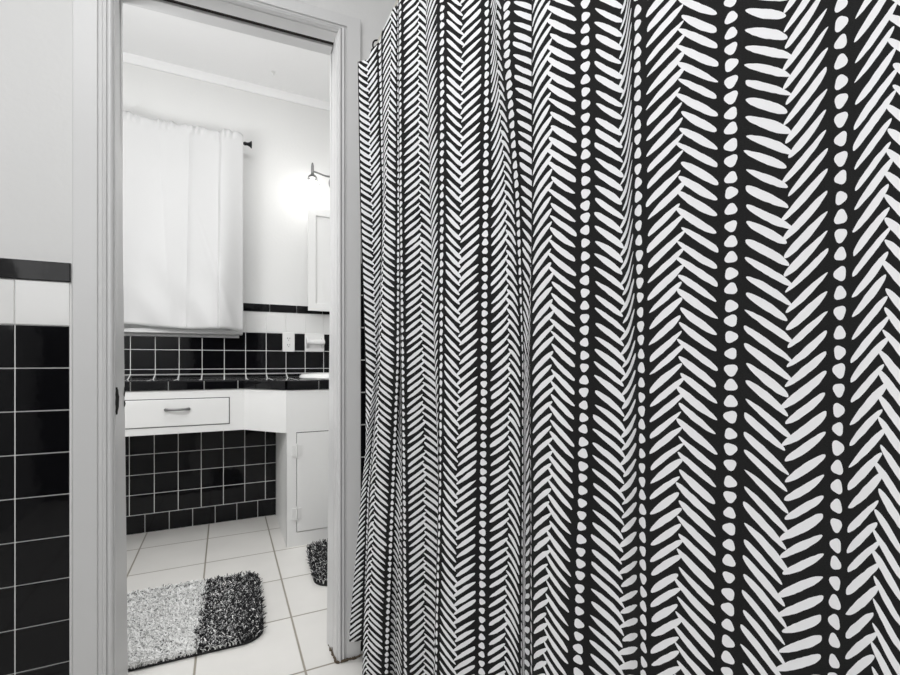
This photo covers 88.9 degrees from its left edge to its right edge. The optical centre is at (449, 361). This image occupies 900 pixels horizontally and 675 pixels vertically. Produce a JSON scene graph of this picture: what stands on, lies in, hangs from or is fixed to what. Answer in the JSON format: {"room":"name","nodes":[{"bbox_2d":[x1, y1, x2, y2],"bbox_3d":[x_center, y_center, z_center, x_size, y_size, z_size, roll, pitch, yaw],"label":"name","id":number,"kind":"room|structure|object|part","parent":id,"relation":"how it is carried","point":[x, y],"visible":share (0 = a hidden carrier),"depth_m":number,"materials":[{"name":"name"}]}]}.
{"room":"bathroom","nodes":[
{"label":"bathroom","id":0,"kind":"room"},
{"bbox_2d":[0,0,395,262],"bbox_3d":[-0.645,-0.385,1.465,2.430,2.770,0.100,0,0,-26],"label":"wall","id":1,"kind":"structure","parent":0,"point":[36,35],"depth_m":1.20,"materials":[{"name":"white paint"}]},
{"bbox_2d":[0,258,71,674],"bbox_3d":[-1.361,0.368,1.053,0.782,1.264,0.012,0,0,-26],"label":"wall tiles","id":2,"kind":"structure","parent":1,"relation":"attached to","point":[36,296],"depth_m":1.19,"materials":[{"name":"black tile"}]},
{"bbox_2d":[72,0,360,674],"bbox_3d":[-0.681,-0.081,1.446,0.779,2.166,0.151,0,0,-26],"label":"door frame","id":3,"kind":"structure","parent":1,"relation":"in","point":[99,550],"depth_m":1.29,"materials":[{"name":"white paint"}]},
{"bbox_3d":[-0.946,0.108,1.320,0.002,0.076,0.121,0,0,-25],"label":"latch plate","id":4,"kind":"part","parent":3,"relation":"part of","materials":[{"name":"metal"}]},
{"bbox_3d":[-0.709,-0.082,1.503,0.779,2.165,0.024,0,0,-26],"label":"casing","id":5,"kind":"part","parent":3,"relation":"part of","materials":[{"name":"white paint"}]},
{"bbox_2d":[361,263,365,653],"bbox_3d":[0.081,0.330,1.761,0.866,1.340,0.007,0,0,-26],"label":"trim","id":6,"kind":"structure","parent":1,"relation":"attached to","point":[363,427],"depth_m":1.57,"materials":[{"name":"black tile"}]},
{"bbox_2d":[376,0,397,43],"bbox_3d":[0.090,-0.973,0.783,0.044,0.044,1.767,0,0,-26],"label":"shower rod","id":7,"kind":"object","parent":1,"relation":"attached to","point":[396,3],"visible":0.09,"depth_m":1.30,"materials":[{"name":"grey metal"}]},
{"bbox_2d":[349,0,899,674],"bbox_3d":[0.094,-0.026,0.795,0.126,1.828,1.682,0,0,-30],"label":"shower curtain","id":8,"kind":"object","parent":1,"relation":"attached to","point":[631,268],"visible":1,"depth_m":0.56,"materials":[{"name":"fabric"}]},
{"bbox_2d":[123,62,329,305],"bbox_3d":[-1.371,-0.385,2.947,2.630,2.770,0.100,0,0,-26],"label":"wall","id":9,"kind":"structure","parent":0,"point":[286,137],"depth_m":2.97,"materials":[{"name":"white paint"}]},
{"bbox_2d":[124,328,242,337],"bbox_3d":[-1.713,-0.740,2.710,0.888,1.180,0.145,0,0,-26],"label":"window","id":10,"kind":"structure","parent":9,"relation":"in","point":[231,333],"depth_m":2.72,"materials":[{"name":"white paint"}]},
{"bbox_2d":[123,52,329,110],"bbox_3d":[-1.343,-1.748,2.889,2.430,0.045,0.030,0,0,-26],"label":"trim","id":11,"kind":"structure","parent":9,"relation":"attached to","point":[129,58],"depth_m":2.85,"materials":[{"name":"white paint"}]},
{"bbox_2d":[124,303,329,534],"bbox_3d":[-1.347,0.312,2.897,2.430,1.376,0.012,0,0,-26],"label":"wall tiles","id":12,"kind":"structure","parent":9,"relation":"attached to","point":[174,481],"depth_m":2.84,"materials":[{"name":"black tile"}]},
{"bbox_2d":[305,333,324,351],"bbox_3d":[-0.901,-0.131,3.071,0.128,0.126,0.073,0,0,-26],"label":"holder","id":13,"kind":"object","parent":12,"relation":"attached to","point":[314,342],"visible":1,"depth_m":3.08,"materials":[{"name":"white ceramic"}]},
{"bbox_2d":[243,141,251,148],"bbox_3d":[-1.691,-1.346,2.666,0.991,0.048,0.122,0,0,-26],"label":"rod","id":14,"kind":"object","parent":9,"relation":"attached to","point":[249,144],"visible":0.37,"depth_m":2.83,"materials":[{"name":"black metal"}]},
{"bbox_2d":[123,110,242,330],"bbox_3d":[-1.640,-0.785,2.578,0.872,1.189,0.108,0,0,-22],"label":"window curtain","id":15,"kind":"object","parent":14,"relation":"hanging from","point":[183,184],"visible":0.77,"depth_m":2.64,"materials":[{"name":"white fabric"}]},
{"bbox_2d":[282,332,294,351],"bbox_3d":[-1.064,-0.132,3.027,0.076,0.127,0.010,0,0,-26],"label":"wall outlet","id":16,"kind":"object","parent":9,"relation":"attached to","point":[288,338],"visible":1,"depth_m":3.02,"materials":[{"name":"white plastic"}]},
{"bbox_2d":[303,163,329,196],"bbox_3d":[-0.733,-1.176,3.087,0.508,0.232,0.209,0,0,-26],"label":"wall lamp","id":17,"kind":"object","parent":9,"relation":"attached to","point":[312,189],"visible":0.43,"depth_m":2.95,"materials":[{"name":"white glass"}]},
{"bbox_3d":[-0.887,-1.130,2.962,0.055,0.096,0.055,0,0,-26],"label":"bulb","id":18,"kind":"part","parent":17,"relation":"part of","materials":[{"name":"white glass"}]},
{"bbox_2d":[308,204,329,311],"bbox_3d":[-0.725,-0.690,3.140,0.490,0.710,0.121,0,0,-26],"label":"medicine cabinet","id":19,"kind":"object","parent":9,"relation":"attached to","point":[319,216],"visible":0.39,"depth_m":3.02,"materials":[{"name":"white paint"}]},
{"bbox_3d":[-0.705,-0.670,3.099,0.398,0.578,0.009,0,0,-26],"label":"door panel","id":20,"kind":"part","parent":19,"relation":"part of","materials":[{"name":"white paint"}]},
{"bbox_2d":[123,3,329,101],"bbox_3d":[-0.415,-1.810,0.994,2.630,0.080,4.450,0,0,-26],"label":"ceiling","id":21,"kind":"structure","parent":0,"point":[147,33],"depth_m":2.63,"materials":[{"name":"white paint"}]},
{"bbox_2d":[126,515,362,674],"bbox_3d":[-0.415,1.040,0.994,2.630,0.080,4.450,0,0,-26],"label":"floor","id":22,"kind":"structure","parent":0,"point":[293,641],"depth_m":2.09,"materials":[{"name":"beige tile"}]},
{"bbox_2d":[127,571,266,671],"bbox_3d":[-1.128,0.985,1.746,0.812,0.029,0.619,0,0,-26],"label":"bath mat","id":23,"kind":"object","parent":22,"relation":"on","point":[166,624],"visible":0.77,"depth_m":1.75,"materials":[{"name":"grey fabric"}]},
{"bbox_2d":[125,389,328,547],"bbox_3d":[-1.209,0.577,2.627,2.400,0.846,0.595,0,0,-26],"label":"vanity cabinet","id":24,"kind":"object","parent":22,"relation":"on","point":[299,419],"visible":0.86,"depth_m":2.51,"materials":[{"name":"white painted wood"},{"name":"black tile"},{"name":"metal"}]},
{"bbox_3d":[-1.561,0.271,2.412,0.719,0.142,0.018,0,0,-26],"label":"drawer","id":25,"kind":"part","parent":24,"relation":"part of","materials":[{"name":"white paint"}]},
{"bbox_3d":[-1.450,0.253,2.439,0.123,0.016,0.033,0,0,-26],"label":"drawer handle","id":26,"kind":"part","parent":24,"relation":"part of","materials":[{"name":"silver metal"}]},
{"bbox_2d":[124,373,328,391],"bbox_3d":[-1.215,0.113,2.627,2.410,0.078,0.598,0,0,-26],"label":"countertop","id":27,"kind":"structure","parent":24,"relation":"on","point":[269,381],"depth_m":2.54,"materials":[{"name":"black tile"}]},
{"bbox_2d":[299,372,328,378],"bbox_3d":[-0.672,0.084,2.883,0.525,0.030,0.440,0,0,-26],"label":"sink","id":28,"kind":"object","parent":27,"relation":"in","point":[325,375],"visible":0.29,"depth_m":2.68,"materials":[{"name":"white ceramic"}]},
{"bbox_3d":[-0.999,0.577,2.737,0.020,0.846,0.580,0,0,-26],"label":"panel","id":29,"kind":"part","parent":24,"relation":"part of","materials":[{"name":"white paint"}]},
{"bbox_3d":[-0.447,0.577,2.693,0.973,0.846,0.022,0,0,-26],"label":"frame","id":30,"kind":"part","parent":24,"relation":"part of","materials":[{"name":"white paint"}]},
{"bbox_3d":[-0.660,0.654,2.584,0.389,0.535,0.020,0,0,-26],"label":"cabinet door","id":31,"kind":"part","parent":24,"relation":"part of","materials":[{"name":"white paint"}]},
{"bbox_2d":[306,538,327,585],"bbox_3d":[-0.399,0.985,2.375,0.661,0.029,0.554,0,0,-26],"label":"bath mat","id":32,"kind":"object","parent":22,"relation":"on","point":[317,552],"visible":0.14,"depth_m":2.27,"materials":[{"name":"black fabric"}]}
]}

